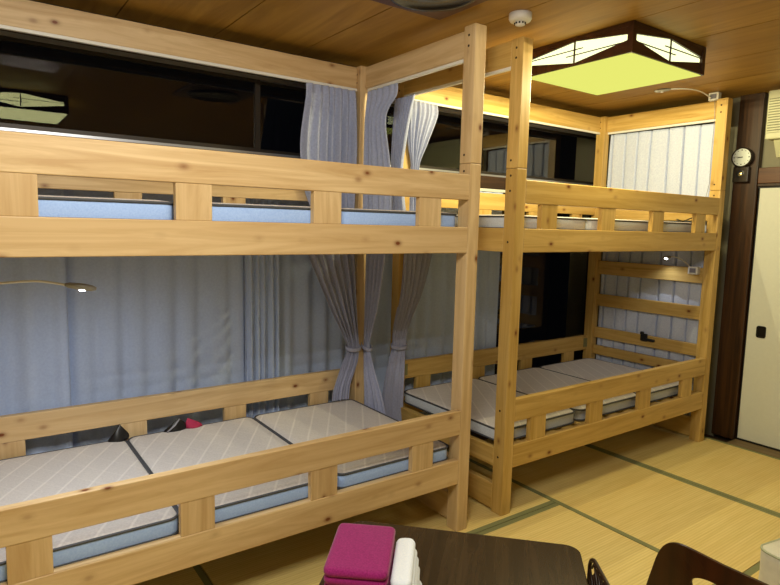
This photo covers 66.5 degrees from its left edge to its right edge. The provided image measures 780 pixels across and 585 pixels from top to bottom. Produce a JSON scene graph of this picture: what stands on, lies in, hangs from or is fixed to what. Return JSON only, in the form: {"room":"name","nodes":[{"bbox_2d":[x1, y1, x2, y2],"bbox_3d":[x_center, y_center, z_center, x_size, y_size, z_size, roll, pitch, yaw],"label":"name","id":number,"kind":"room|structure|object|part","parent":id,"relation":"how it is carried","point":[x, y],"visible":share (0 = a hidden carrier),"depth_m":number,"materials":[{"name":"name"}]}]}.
{"room":"hostel dormitory room","nodes":[
{"label":"hostel dormitory room","id":0,"kind":"room"},
{"bbox_2d":[35,0,779,116],"bbox_3d":[0.940,-1.174,1.636,5.950,0.060,5.270,-3,8,-35],"label":"ceiling","id":1,"kind":"structure","parent":0,"point":[741,38],"depth_m":2.94,"materials":[{"name":"brown wood"}]},
{"bbox_2d":[372,0,487,19],"bbox_3d":[0.175,-1.232,2.429,0.490,0.040,0.490,-3,8,-35],"label":"ceiling vent","id":2,"kind":"object","parent":1,"relation":"in","point":[436,9],"visible":1,"depth_m":2.57,"materials":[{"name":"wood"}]},
{"bbox_2d":[509,10,531,26],"bbox_3d":[0.596,-1.248,2.721,0.104,0.054,0.104,-3,8,-35],"label":"smoke detector","id":3,"kind":"object","parent":1,"relation":"attached to","point":[519,18],"visible":1,"depth_m":2.69,"materials":[{"name":"white plastic"}]},
{"bbox_2d":[531,20,705,95],"bbox_3d":[1.207,-1.242,3.222,0.662,0.145,0.662,-3,8,-35],"label":"ceiling lamp","id":4,"kind":"object","parent":1,"relation":"attached to","point":[632,54],"visible":0.86,"depth_m":3.05,"materials":[{"name":"brown wood"}]},
{"bbox_3d":[1.207,-1.242,3.223,0.632,0.118,0.632,-3,8,-35],"label":"panel","id":5,"kind":"part","parent":4,"relation":"part of","materials":[{"name":"white paper"}]},
{"bbox_3d":[1.205,-1.172,3.230,0.640,0.004,0.640,-3,8,-35],"label":"light panel","id":6,"kind":"part","parent":4,"relation":"part of","materials":[{"name":"paper"}]},
{"bbox_2d":[595,93,779,435],"bbox_3d":[3.256,-0.024,3.454,0.120,2.520,5.270,-3,8,-35],"label":"wall","id":7,"kind":"structure","parent":0,"point":[769,159],"depth_m":4.42,"materials":[{"name":"grey paint"}]},
{"bbox_2d":[0,0,596,134],"bbox_3d":[-0.489,-1.321,3.587,5.700,0.155,0.130,-3,8,-35],"label":"trim","id":8,"kind":"structure","parent":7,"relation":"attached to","point":[30,0],"depth_m":3.13,"materials":[{"name":"brown wood"}]},
{"bbox_2d":[447,431,487,449],"bbox_3d":[0.896,1.345,1.853,5.700,0.034,4.940,-3,8,-35],"label":"trim","id":9,"kind":"structure","parent":7,"relation":"attached to","point":[471,432],"depth_m":4.31,"materials":[{"name":"brown"}]},
{"bbox_2d":[711,92,767,438],"bbox_3d":[2.528,-0.159,4.313,0.055,2.480,0.160,-3,8,-35],"label":"wooden pillar","id":10,"kind":"structure","parent":7,"relation":"attached to","point":[753,107],"depth_m":4.29,"materials":[{"name":"brown wood"}]},
{"bbox_2d":[731,147,753,182],"bbox_3d":[2.494,-0.903,4.212,0.048,0.244,0.140,-3,8,-35],"label":"wall clock","id":11,"kind":"object","parent":7,"relation":"attached to","point":[742,157],"visible":1,"depth_m":4.20,"materials":[{"name":"brown wood"}]},
{"bbox_2d":[727,439,779,457],"bbox_3d":[3.564,1.288,2.926,0.210,0.037,3.583,-3,8,-35],"label":"trim","id":12,"kind":"structure","parent":7,"relation":"attached to","point":[750,446],"depth_m":4.20,"materials":[{"name":"brown wood"}]},
{"bbox_2d":[735,186,779,451],"bbox_3d":[2.851,0.216,3.908,0.028,1.835,0.943,-3,8,-35],"label":"door","id":13,"kind":"structure","parent":7,"relation":"in","point":[758,423],"depth_m":4.19,"materials":[{"name":"paper"}]},
{"bbox_3d":[2.626,0.280,4.209,0.006,0.084,0.062,-3,8,-35],"label":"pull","id":14,"kind":"part","parent":13,"relation":"part of","materials":[{"name":"black metal"}]},
{"bbox_2d":[758,167,779,183],"bbox_3d":[3.643,-0.630,2.733,0.070,0.108,3.583,-3,8,-35],"label":"trim","id":15,"kind":"structure","parent":7,"relation":"attached to","point":[767,174],"depth_m":4.10,"materials":[{"name":"brown wood"}]},
{"bbox_2d":[758,183,779,186],"bbox_3d":[3.156,-0.657,3.444,0.095,0.019,1.863,-3,8,-35],"label":"trim","id":16,"kind":"structure","parent":7,"relation":"attached to","point":[763,184],"depth_m":4.11,"materials":[{"name":"brown wood"}]},
{"bbox_2d":[765,89,779,157],"bbox_3d":[2.847,-1.073,3.630,0.242,0.425,0.920,-3,8,-35],"label":"air conditioner","id":17,"kind":"object","parent":7,"relation":"attached to","point":[772,133],"visible":1,"depth_m":3.90,"materials":[{"name":"beige plastic"}]},
{"bbox_2d":[766,97,779,132],"bbox_3d":[2.753,-1.116,3.557,0.008,0.222,0.900,-3,8,-35],"label":"grille","id":18,"kind":"object","parent":17,"relation":"attached to","point":[773,114],"depth_m":3.89,"materials":[{"name":"yellow plastic"}]},
{"bbox_3d":[2.867,-0.918,3.652,0.199,0.112,0.860,-3,8,-35],"label":"casing","id":19,"kind":"part","parent":17,"relation":"part of","materials":[{"name":"beige plastic"}]},
{"bbox_2d":[704,434,733,442],"bbox_3d":[0.878,1.377,1.924,5.950,0.045,5.270,-3,8,-35],"label":"floor","id":20,"kind":"structure","parent":0,"point":[717,437],"depth_m":4.50,"materials":[{"name":"brown wood"}]},
{"bbox_2d":[134,534,212,584],"bbox_3d":[-0.938,1.285,1.981,0.908,0.034,1.818,-3,8,-35],"label":"mat","id":21,"kind":"object","parent":20,"relation":"on","point":[194,575],"visible":0.02,"depth_m":2.51,"materials":[{"name":"yellow wicker"}]},
{"bbox_2d":[199,450,554,584],"bbox_3d":[-0.090,1.175,3.139,1.817,0.034,0.911,-3,8,-35],"label":"mat","id":22,"kind":"object","parent":20,"relation":"on","point":[300,558],"visible":0.2,"depth_m":2.82,"materials":[{"name":"yellow wicker"}]},
{"bbox_2d":[0,0,486,584],"bbox_3d":[-0.739,-0.023,2.660,2.103,2.422,1.031,-3,8,-35],"label":"bunk bed","id":23,"kind":"object","parent":22,"relation":"on","point":[29,162],"visible":0.83,"depth_m":2.44,"materials":[{"name":"brown wood"}]},
{"bbox_2d":[0,280,96,290],"bbox_3d":[-1.234,-0.012,1.984,0.460,0.064,0.075,-1,7,-23],"label":"reading lamp","id":24,"kind":"object","parent":23,"relation":"attached to","point":[78,286],"visible":1,"depth_m":2.01,"materials":[{"name":"white plastic"}]},
{"bbox_3d":[-1.017,-0.549,3.008,1.960,0.117,0.036,-3,8,-35],"label":"guard rail","id":25,"kind":"part","parent":23,"relation":"part of","materials":[{"name":"brown wood"}]},
{"bbox_3d":[-1.044,0.572,3.134,1.960,0.120,0.036,-3,8,-35],"label":"guard rail","id":26,"kind":"part","parent":23,"relation":"part of","materials":[{"name":"brown wood"}]},
{"bbox_3d":[-1.001,-1.214,2.933,1.960,0.121,0.036,-3,8,-35],"label":"rail","id":27,"kind":"part","parent":23,"relation":"part of","materials":[{"name":"brown wood"}]},
{"bbox_3d":[-0.996,-1.145,2.931,1.960,0.015,0.018,-3,8,-35],"label":"curtain rail","id":28,"kind":"part","parent":23,"relation":"part of","materials":[{"name":"white"}]},
{"bbox_2d":[0,399,447,582],"bbox_3d":[-0.763,0.783,2.735,1.956,0.080,0.942,-3,8,-35],"label":"mattress","id":29,"kind":"object","parent":23,"relation":"on","point":[49,473],"visible":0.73,"depth_m":2.61,"materials":[{"name":"fabric"}]},
{"bbox_2d":[107,425,128,441],"bbox_3d":[-1.310,0.678,2.869,0.096,0.075,0.044,-3,8,-35],"label":"pouch","id":30,"kind":"object","parent":29,"relation":"on","point":[120,435],"visible":1,"depth_m":2.86,"materials":[{"name":"black plastic"}]},
{"bbox_2d":[163,418,185,432],"bbox_3d":[-1.087,0.672,3.023,0.119,0.063,0.053,-3,8,-35],"label":"bag","id":31,"kind":"object","parent":29,"relation":"on","point":[177,425],"visible":1,"depth_m":3.02,"materials":[{"name":"black fabric"}]},
{"bbox_2d":[186,418,202,428],"bbox_3d":[-1.015,0.671,3.081,0.096,0.055,0.044,-3,8,-35],"label":"cloth","id":32,"kind":"object","parent":29,"relation":"on","point":[190,424],"visible":1,"depth_m":3.06,"materials":[{"name":"red"}]},
{"bbox_3d":[-0.472,0.923,2.359,1.960,0.123,0.036,-3,8,-35],"label":"rail","id":33,"kind":"part","parent":23,"relation":"part of","materials":[{"name":"brown wood"}]},
{"bbox_3d":[-0.466,0.676,2.331,1.960,0.120,0.036,-3,8,-35],"label":"guard rail","id":34,"kind":"part","parent":23,"relation":"part of","materials":[{"name":"brown wood"}]},
{"bbox_3d":[-0.445,-0.202,2.232,1.960,0.121,0.036,-3,8,-35],"label":"rail","id":35,"kind":"part","parent":23,"relation":"part of","materials":[{"name":"brown wood"}]},
{"bbox_3d":[-0.439,-0.445,2.205,1.960,0.117,0.036,-3,8,-35],"label":"guard rail","id":36,"kind":"part","parent":23,"relation":"part of","materials":[{"name":"brown wood"}]},
{"bbox_2d":[38,195,456,226],"bbox_3d":[-0.736,-0.340,2.608,1.956,0.080,0.942,-3,8,-35],"label":"mattress","id":37,"kind":"object","parent":23,"relation":"on","point":[48,205],"visible":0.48,"depth_m":2.13,"materials":[{"name":"fabric"}]},
{"bbox_2d":[300,83,356,207],"bbox_3d":[-0.344,-0.817,3.394,0.358,0.706,0.064,-3,8,-35],"label":"curtain","id":38,"kind":"object","parent":23,"relation":"hanging from","point":[329,121],"visible":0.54,"depth_m":3.38,"materials":[{"name":"fabric"}]},
{"bbox_2d":[308,254,360,401],"bbox_3d":[-0.330,0.188,3.501,0.363,0.925,0.080,-3,8,-35],"label":"drape","id":39,"kind":"object","parent":23,"relation":"hanging from","point":[335,273],"visible":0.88,"depth_m":3.54,"materials":[{"name":"fabric"}]},
{"bbox_3d":[-0.199,0.190,3.669,0.070,1.799,0.076,-3,8,-35],"label":"post","id":40,"kind":"part","parent":23,"relation":"part of","materials":[{"name":"brown wood"}]},
{"bbox_3d":[-0.169,-1.014,3.533,0.070,0.621,0.076,-3,8,-35],"label":"post","id":41,"kind":"part","parent":23,"relation":"part of","materials":[{"name":"brown wood"}]},
{"bbox_2d":[361,254,385,414],"bbox_3d":[-0.074,0.391,3.560,0.062,1.330,0.304,-4,8,-40],"label":"drape","id":42,"kind":"object","parent":23,"relation":"hanging from","point":[373,398],"visible":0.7,"depth_m":3.58,"materials":[{"name":"fabric"}]},
{"bbox_2d":[363,83,397,209],"bbox_3d":[-0.054,-0.813,3.396,0.038,0.700,0.302,-3,8,-35],"label":"curtain","id":43,"kind":"object","parent":23,"relation":"hanging from","point":[376,150],"visible":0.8,"depth_m":3.40,"materials":[{"name":"fabric"}]},
{"bbox_3d":[0.128,-1.209,3.130,0.036,0.121,0.879,-3,8,-35],"label":"rail","id":44,"kind":"part","parent":23,"relation":"part of","materials":[{"name":"brown wood"}]},
{"bbox_3d":[0.130,-1.141,3.140,0.018,0.015,0.879,-3,8,-35],"label":"curtain rail","id":45,"kind":"part","parent":23,"relation":"part of","materials":[{"name":"white"}]},
{"bbox_3d":[0.073,1.049,3.385,0.036,0.140,0.879,-3,8,-35],"label":"rail","id":46,"kind":"part","parent":23,"relation":"part of","materials":[{"name":"brown wood"}]},
{"bbox_3d":[0.356,0.290,2.898,0.070,1.799,0.076,-3,8,-35],"label":"post","id":47,"kind":"part","parent":23,"relation":"part of","materials":[{"name":"brown wood"}]},
{"bbox_3d":[0.386,-0.913,2.762,0.070,0.621,0.076,-3,8,-35],"label":"post","id":48,"kind":"part","parent":23,"relation":"part of","materials":[{"name":"brown wood"}]},
{"bbox_2d":[390,36,732,515],"bbox_3d":[1.166,-0.129,4.010,2.103,2.422,1.031,-3,8,-35],"label":"bunk bed","id":49,"kind":"object","parent":22,"relation":"on","point":[543,200],"visible":0.78,"depth_m":3.74,"materials":[{"name":"brown wood"}]},
{"bbox_3d":[0.055,0.177,3.841,0.070,1.799,0.076,-3,8,-35],"label":"post","id":50,"kind":"part","parent":49,"relation":"part of","materials":[{"name":"brown wood"}]},
{"bbox_2d":[391,94,414,210],"bbox_3d":[0.074,-0.838,3.643,0.036,0.700,0.217,-3,8,-35],"label":"curtain","id":51,"kind":"object","parent":49,"relation":"hanging from","point":[403,106],"visible":0.78,"depth_m":3.65,"materials":[{"name":"fabric"}]},
{"bbox_3d":[0.085,-1.027,3.705,0.070,0.621,0.076,-3,8,-35],"label":"post","id":52,"kind":"part","parent":49,"relation":"part of","materials":[{"name":"brown wood"}]},
{"bbox_2d":[382,253,431,420],"bbox_3d":[0.135,0.348,3.852,0.390,1.300,0.104,-5,9,-43],"label":"drape","id":53,"kind":"object","parent":49,"relation":"hanging from","point":[415,266],"visible":0.66,"depth_m":3.80,"materials":[{"name":"fabric"}]},
{"bbox_3d":[0.855,0.712,4.512,1.960,0.123,0.036,-3,8,-35],"label":"rail","id":54,"kind":"part","parent":49,"relation":"part of","materials":[{"name":"brown wood"}]},
{"bbox_2d":[407,100,437,210],"bbox_3d":[0.199,-0.849,3.773,0.282,0.700,0.058,-5,9,-44],"label":"curtain","id":55,"kind":"object","parent":49,"relation":"hanging from","point":[424,116],"visible":0.59,"depth_m":3.73,"materials":[{"name":"fabric"}]},
{"bbox_3d":[0.304,0.823,3.513,0.036,0.100,0.879,-3,8,-35],"label":"rail","id":56,"kind":"part","parent":49,"relation":"part of","materials":[{"name":"brown wood"}]},
{"bbox_3d":[0.348,-1.153,3.287,0.018,0.015,0.879,-3,8,-35],"label":"curtain rail","id":57,"kind":"part","parent":49,"relation":"part of","materials":[{"name":"white"}]},
{"bbox_3d":[0.354,-1.221,3.282,0.036,0.121,0.879,-3,8,-35],"label":"rail","id":58,"kind":"part","parent":49,"relation":"part of","materials":[{"name":"brown wood"}]},
{"bbox_3d":[0.299,1.037,3.537,0.036,0.140,0.879,-3,8,-35],"label":"rail","id":59,"kind":"part","parent":49,"relation":"part of","materials":[{"name":"brown wood"}]},
{"bbox_3d":[0.332,-0.314,3.385,0.036,0.121,0.879,-3,8,-35],"label":"rail","id":60,"kind":"part","parent":49,"relation":"part of","materials":[{"name":"brown wood"}]},
{"bbox_3d":[0.861,0.466,4.484,1.960,0.120,0.036,-3,8,-35],"label":"guard rail","id":61,"kind":"part","parent":49,"relation":"part of","materials":[{"name":"brown wood"}]},
{"bbox_3d":[0.909,-1.251,4.281,1.960,0.015,0.018,-3,8,-35],"label":"curtain rail","id":62,"kind":"part","parent":49,"relation":"part of","materials":[{"name":"brown wood"}]},
{"bbox_3d":[0.905,-1.320,4.282,1.960,0.121,0.036,-3,8,-35],"label":"rail","id":63,"kind":"part","parent":49,"relation":"part of","materials":[{"name":"brown wood"}]},
{"bbox_3d":[0.610,0.277,3.070,0.070,1.799,0.076,-3,8,-35],"label":"post","id":64,"kind":"part","parent":49,"relation":"part of","materials":[{"name":"brown wood"}]},
{"bbox_3d":[0.888,-0.655,4.357,1.960,0.117,0.036,-3,8,-35],"label":"guard rail","id":65,"kind":"part","parent":49,"relation":"part of","materials":[{"name":"brown wood"}]},
{"bbox_3d":[0.639,-0.926,2.934,0.070,0.621,0.076,-3,8,-35],"label":"post","id":66,"kind":"part","parent":49,"relation":"part of","materials":[{"name":"brown wood"}]},
{"bbox_2d":[404,358,678,440],"bbox_3d":[1.134,0.676,4.091,1.986,0.080,0.897,-3,8,-35],"label":"mattress","id":67,"kind":"object","parent":49,"relation":"on","point":[432,399],"visible":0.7,"depth_m":3.88,"materials":[{"name":"fabric"}]},
{"bbox_2d":[455,215,691,232],"bbox_3d":[1.161,-0.450,3.964,1.986,0.080,0.897,-3,8,-35],"label":"mattress","id":68,"kind":"object","parent":49,"relation":"on","point":[485,221],"visible":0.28,"depth_m":3.37,"materials":[{"name":"fabric"}]},
{"bbox_3d":[1.707,0.084,5.018,0.070,1.799,0.076,-3,8,-35],"label":"post","id":69,"kind":"part","parent":49,"relation":"part of","materials":[{"name":"brown wood"}]},
{"bbox_3d":[1.736,-1.120,4.882,0.070,0.621,0.076,-3,8,-35],"label":"post","id":70,"kind":"part","parent":49,"relation":"part of","materials":[{"name":"brown wood"}]},
{"bbox_3d":[1.433,0.817,3.709,1.960,0.123,0.036,-3,8,-35],"label":"rail","id":71,"kind":"part","parent":49,"relation":"part of","materials":[{"name":"brown wood"}]},
{"bbox_3d":[1.439,0.570,3.681,1.960,0.120,0.036,-3,8,-35],"label":"guard rail","id":72,"kind":"part","parent":49,"relation":"part of","materials":[{"name":"brown wood"}]},
{"bbox_3d":[1.461,-0.308,3.582,1.960,0.121,0.036,-3,8,-35],"label":"rail","id":73,"kind":"part","parent":49,"relation":"part of","materials":[{"name":"brown wood"}]},
{"bbox_3d":[1.467,-0.551,3.554,1.960,0.117,0.036,-3,8,-35],"label":"guard rail","id":74,"kind":"part","parent":49,"relation":"part of","materials":[{"name":"brown wood"}]},
{"bbox_2d":[640,331,654,341],"bbox_3d":[1.992,0.346,4.605,0.036,0.075,0.125,-3,8,-35],"label":"clamp","id":75,"kind":"object","parent":49,"relation":"attached to","point":[643,337],"visible":1,"depth_m":4.62,"materials":[{"name":"black plastic"}]},
{"bbox_3d":[1.978,0.943,4.734,0.036,0.140,0.879,-3,8,-35],"label":"rail","id":76,"kind":"part","parent":49,"relation":"part of","materials":[{"name":"brown wood"}]},
{"bbox_2d":[596,124,714,415],"bbox_3d":[2.041,-0.170,4.655,0.066,2.162,0.851,-3,8,-35],"label":"curtain","id":77,"kind":"object","parent":49,"relation":"hanging from","point":[672,160],"visible":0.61,"depth_m":4.57,"materials":[{"name":"fabric"}]},
{"bbox_3d":[2.033,-1.315,4.479,0.036,0.121,0.879,-3,8,-35],"label":"rail","id":78,"kind":"part","parent":49,"relation":"part of","materials":[{"name":"brown wood"}]},
{"bbox_3d":[2.036,-1.248,4.489,0.018,0.015,0.879,-3,8,-35],"label":"curtain rail","id":79,"kind":"part","parent":49,"relation":"part of","materials":[{"name":"white"}]},
{"bbox_2d":[663,256,699,274],"bbox_3d":[2.126,-0.203,4.347,0.051,0.126,0.264,-4,9,-41],"label":"reading lamp","id":80,"kind":"object","parent":49,"relation":"attached to","point":[694,270],"visible":1,"depth_m":4.28,"materials":[{"name":"white plastic"}]},
{"bbox_3d":[2.171,-0.158,4.268,0.002,0.032,0.044,-3,8,-35],"label":"button panel","id":81,"kind":"part","parent":80,"relation":"part of","materials":[{"name":"grey plastic"}]},
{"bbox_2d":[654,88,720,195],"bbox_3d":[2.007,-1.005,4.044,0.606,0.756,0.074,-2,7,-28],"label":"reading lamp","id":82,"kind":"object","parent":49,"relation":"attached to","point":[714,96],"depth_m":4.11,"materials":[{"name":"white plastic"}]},
{"bbox_3d":[2.238,-0.984,4.153,0.022,0.700,0.005,5,8,31],"label":"lamp cord","id":83,"kind":"part","parent":82,"relation":"part of","materials":[{"name":"white plastic"}]},
{"bbox_3d":[2.242,-1.360,4.123,0.002,0.032,0.044,-3,8,-35],"label":"button panel","id":84,"kind":"part","parent":82,"relation":"part of","materials":[{"name":"grey plastic"}]},
{"bbox_3d":[2.262,0.184,4.247,0.070,1.799,0.076,-3,8,-35],"label":"post","id":85,"kind":"part","parent":49,"relation":"part of","materials":[{"name":"brown wood"}]},
{"bbox_3d":[2.291,-1.019,4.111,0.070,0.621,0.076,-3,8,-35],"label":"post","id":86,"kind":"part","parent":49,"relation":"part of","materials":[{"name":"brown wood"}]},
{"bbox_2d":[476,503,715,584],"bbox_3d":[0.440,1.271,2.404,1.817,0.034,0.903,-3,8,-35],"label":"mat","id":87,"kind":"object","parent":20,"relation":"on","point":[623,561],"visible":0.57,"depth_m":2.91,"materials":[{"name":"yellow wicker"}]},
{"bbox_2d":[319,521,587,584],"bbox_3d":[0.200,1.126,1.921,0.860,0.350,0.750,3,7,11],"label":"table","id":88,"kind":"object","parent":87,"relation":"on","point":[445,557],"visible":0.6,"depth_m":2.08,"materials":[{"name":"brown wood"}]},
{"bbox_3d":[0.060,0.945,1.798,0.067,0.029,0.252,2,6,5],"label":"hand towel","id":89,"kind":"object","parent":88,"relation":"on","visible":0},
{"bbox_3d":[0.056,0.918,1.795,0.058,0.029,0.252,2,6,5],"label":"hand towel","id":90,"kind":"object","parent":89,"relation":"on","visible":0},
{"bbox_2d":[417,566,419,584],"bbox_3d":[0.052,0.892,1.793,0.068,0.027,0.246,2,6,5],"label":"hand towel","id":91,"kind":"object","parent":90,"relation":"on","point":[418,566],"visible":0.1,"depth_m":1.85,"materials":[{"name":"white fabric"}]},
{"bbox_2d":[415,557,418,584],"bbox_3d":[0.049,0.864,1.790,0.067,0.028,0.255,2,6,5],"label":"hand towel","id":92,"kind":"object","parent":91,"relation":"on","point":[417,562],"visible":0.12,"depth_m":1.82,"materials":[{"name":"white fabric"}]},
{"bbox_2d":[412,549,416,584],"bbox_3d":[0.045,0.837,1.788,0.065,0.029,0.254,2,6,5],"label":"hand towel","id":93,"kind":"object","parent":92,"relation":"on","point":[415,555],"visible":0.15,"depth_m":1.79,"materials":[{"name":"white fabric"}]},
{"bbox_2d":[390,538,414,584],"bbox_3d":[0.041,0.810,1.785,0.061,0.027,0.255,2,6,5],"label":"hand towel","id":94,"kind":"object","parent":93,"relation":"on","point":[403,563],"visible":1,"depth_m":1.76,"materials":[{"name":"white fabric"}]},
{"bbox_3d":[-0.089,0.931,1.804,0.190,0.048,0.279,2,6,5],"label":"folded towel","id":95,"kind":"object","parent":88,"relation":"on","visible":0},
{"bbox_3d":[-0.088,0.881,1.799,0.189,0.050,0.280,2,6,5],"label":"folded towel","id":96,"kind":"object","parent":95,"relation":"on","visible":0},
{"bbox_2d":[324,549,394,584],"bbox_3d":[-0.087,0.832,1.793,0.192,0.050,0.281,2,6,5],"label":"folded towel","id":97,"kind":"object","parent":96,"relation":"on","point":[393,549],"visible":0.08,"depth_m":1.78,"materials":[{"name":"pink fabric"}]},
{"bbox_2d":[324,523,394,584],"bbox_3d":[-0.086,0.784,1.788,0.184,0.048,0.277,2,6,5],"label":"folded towel","id":98,"kind":"object","parent":97,"relation":"on","point":[359,554],"visible":1,"depth_m":1.73,"materials":[{"name":"pink fabric"}]},
{"bbox_2d":[448,438,779,572],"bbox_3d":[1.286,1.160,3.565,0.908,0.034,1.818,-3,8,-35],"label":"mat","id":99,"kind":"object","parent":20,"relation":"on","point":[652,508],"visible":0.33,"depth_m":3.30,"materials":[{"name":"yellow wicker"}]},
{"bbox_2d":[553,415,779,515],"bbox_3d":[2.029,1.119,4.095,0.911,0.034,1.818,-3,8,-35],"label":"mat","id":100,"kind":"object","parent":20,"relation":"on","point":[751,477],"visible":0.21,"depth_m":3.94,"materials":[{"name":"yellow wicker"}]},
{"bbox_2d":[744,562,759,578],"bbox_3d":[2.452,1.283,2.727,1.823,0.034,0.908,-3,8,-35],"label":"mat","id":101,"kind":"object","parent":20,"relation":"on","point":[754,571],"visible":0.02,"depth_m":2.67,"materials":[{"name":"yellow wicker"}]},
{"bbox_2d":[758,538,779,584],"bbox_3d":[1.774,1.170,2.375,0.405,0.236,0.405,-2,7,-26],"label":"stool","id":102,"kind":"object","parent":101,"relation":"on","point":[769,573],"visible":0.98,"depth_m":2.42,"materials":[{"name":"beige fabric"}]},
{"bbox_3d":[0.968,1.367,1.670,1.817,0.034,0.908,-3,8,-35],"label":"mat","id":103,"kind":"object","parent":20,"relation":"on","visible":0},
{"bbox_2d":[587,558,609,584],"bbox_3d":[0.516,1.115,1.898,0.358,0.393,0.414,2,6,2],"label":"chair","id":104,"kind":"object","parent":103,"relation":"on","point":[595,579],"visible":1,"depth_m":2.00,"materials":[{"name":"brown wood"}]},
{"bbox_2d":[646,542,767,584],"bbox_3d":[1.209,1.083,2.010,0.420,0.464,0.596,-3,8,-33],"label":"chair","id":105,"kind":"object","parent":103,"relation":"on","point":[675,563],"visible":1,"depth_m":1.98,"materials":[{"name":"brown wood"}]},
{"bbox_3d":[-0.559,0.944,3.863,5.700,0.320,0.120,-3,8,-35],"label":"wall","id":106,"kind":"structure","parent":0,"visible":0},
{"bbox_2d":[483,191,590,373],"bbox_3d":[-0.514,0.037,3.728,5.704,1.515,0.070,-3,8,-35],"label":"window","id":107,"kind":"structure","parent":106,"relation":"in","point":[553,284],"depth_m":5.11,"materials":[{"name":"black glass"}]},
{"bbox_3d":[0.449,-0.018,4.399,1.114,1.439,0.004,-3,8,-35],"label":"pane","id":108,"kind":"part","parent":107,"relation":"part of","materials":[{"name":"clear glass"}]},
{"bbox_3d":[1.346,-0.071,5.068,1.054,1.439,0.004,-3,8,-35],"label":"pane","id":109,"kind":"part","parent":107,"relation":"part of","materials":[{"name":"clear glass"}]},
{"bbox_3d":[1.346,-0.069,5.068,1.114,1.479,0.022,-3,8,-35],"label":"sash","id":110,"kind":"part","parent":107,"relation":"part of","materials":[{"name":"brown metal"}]},
{"bbox_3d":[-1.471,0.241,0.085,0.100,2.520,5.270,-3,8,-35],"label":"wall","id":111,"kind":"structure","parent":0,"visible":0},
{"bbox_2d":[0,130,586,189],"bbox_3d":[-0.494,-0.760,3.638,5.700,0.090,0.160,-3,8,-35],"label":"trim","id":112,"kind":"structure","parent":111,"relation":"attached to","point":[487,182],"depth_m":4.41,"materials":[{"name":"brown wood"}]},
{"bbox_2d":[0,30,595,185],"bbox_3d":[-0.488,-1.024,3.608,5.704,0.440,0.070,-3,8,-35],"label":"window","id":113,"kind":"structure","parent":111,"relation":"in","point":[48,86],"depth_m":3.15,"materials":[{"name":"black glass"}]},
{"bbox_3d":[-1.315,-0.978,3.004,1.334,0.364,0.004,-3,8,-35],"label":"pane","id":114,"kind":"part","parent":113,"relation":"part of","materials":[{"name":"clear glass"}]},
{"bbox_3d":[-1.315,-0.976,3.004,1.394,0.404,0.022,-3,8,-35],"label":"sash","id":115,"kind":"part","parent":113,"relation":"part of","materials":[{"name":"brown metal"}]},
{"bbox_3d":[-0.076,-1.050,3.916,1.674,0.364,0.004,-3,8,-35],"label":"pane","id":116,"kind":"part","parent":113,"relation":"part of","materials":[{"name":"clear glass"}]},
{"bbox_3d":[-0.076,-1.048,3.916,1.734,0.404,0.022,-3,8,-35],"label":"sash","id":117,"kind":"part","parent":113,"relation":"part of","materials":[{"name":"brown metal"}]},
{"bbox_3d":[1.231,-1.119,4.819,1.494,0.404,0.022,-3,8,-35],"label":"sash","id":118,"kind":"part","parent":113,"relation":"part of","materials":[{"name":"brown metal"}]},
{"bbox_3d":[1.232,-1.121,4.819,1.434,0.364,0.004,-3,8,-35],"label":"pane","id":119,"kind":"part","parent":113,"relation":"part of","materials":[{"name":"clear glass"}]},
{"bbox_2d":[480,188,504,192],"bbox_3d":[-0.864,-0.666,3.259,4.550,0.020,0.022,-3,8,-35],"label":"track","id":120,"kind":"object","parent":111,"relation":"attached to","point":[481,189],"visible":0.02,"depth_m":4.40,"materials":[{"name":"white"}]},
{"bbox_2d":[0,188,72,454],"bbox_3d":[-2.016,0.245,2.531,1.151,1.678,0.048,-3,8,-35],"label":"window curtain","id":121,"kind":"object","parent":120,"relation":"hanging from","point":[34,329],"visible":0.46,"depth_m":2.78,"materials":[{"name":"fabric"}]},
{"bbox_2d":[63,190,244,446],"bbox_3d":[-1.207,0.195,3.143,0.921,1.678,0.038,-3,8,-35],"label":"window curtain","id":122,"kind":"object","parent":120,"relation":"hanging from","point":[150,325],"visible":0.41,"depth_m":3.11,"materials":[{"name":"fabric"}]},
{"bbox_2d":[244,198,278,417],"bbox_3d":[-0.738,0.173,3.441,0.212,1.678,0.053,-3,8,-35],"label":"window curtain","id":123,"kind":"object","parent":120,"relation":"hanging from","point":[261,271],"visible":0.47,"depth_m":3.44,"materials":[{"name":"fabric"}]},
{"bbox_2d":[279,200,392,410],"bbox_3d":[-0.297,0.144,3.790,0.926,1.678,0.038,-3,8,-35],"label":"window curtain","id":124,"kind":"object","parent":120,"relation":"hanging from","point":[311,339],"visible":0.2,"depth_m":3.66,"materials":[{"name":"fabric"}]},
{"bbox_2d":[404,191,502,415],"bbox_3d":[0.456,0.105,4.295,0.931,1.678,0.044,-3,8,-35],"label":"window curtain","id":125,"kind":"object","parent":120,"relation":"hanging from","point":[430,332],"visible":0.23,"depth_m":4.25,"materials":[{"name":"fabric"}]}
]}

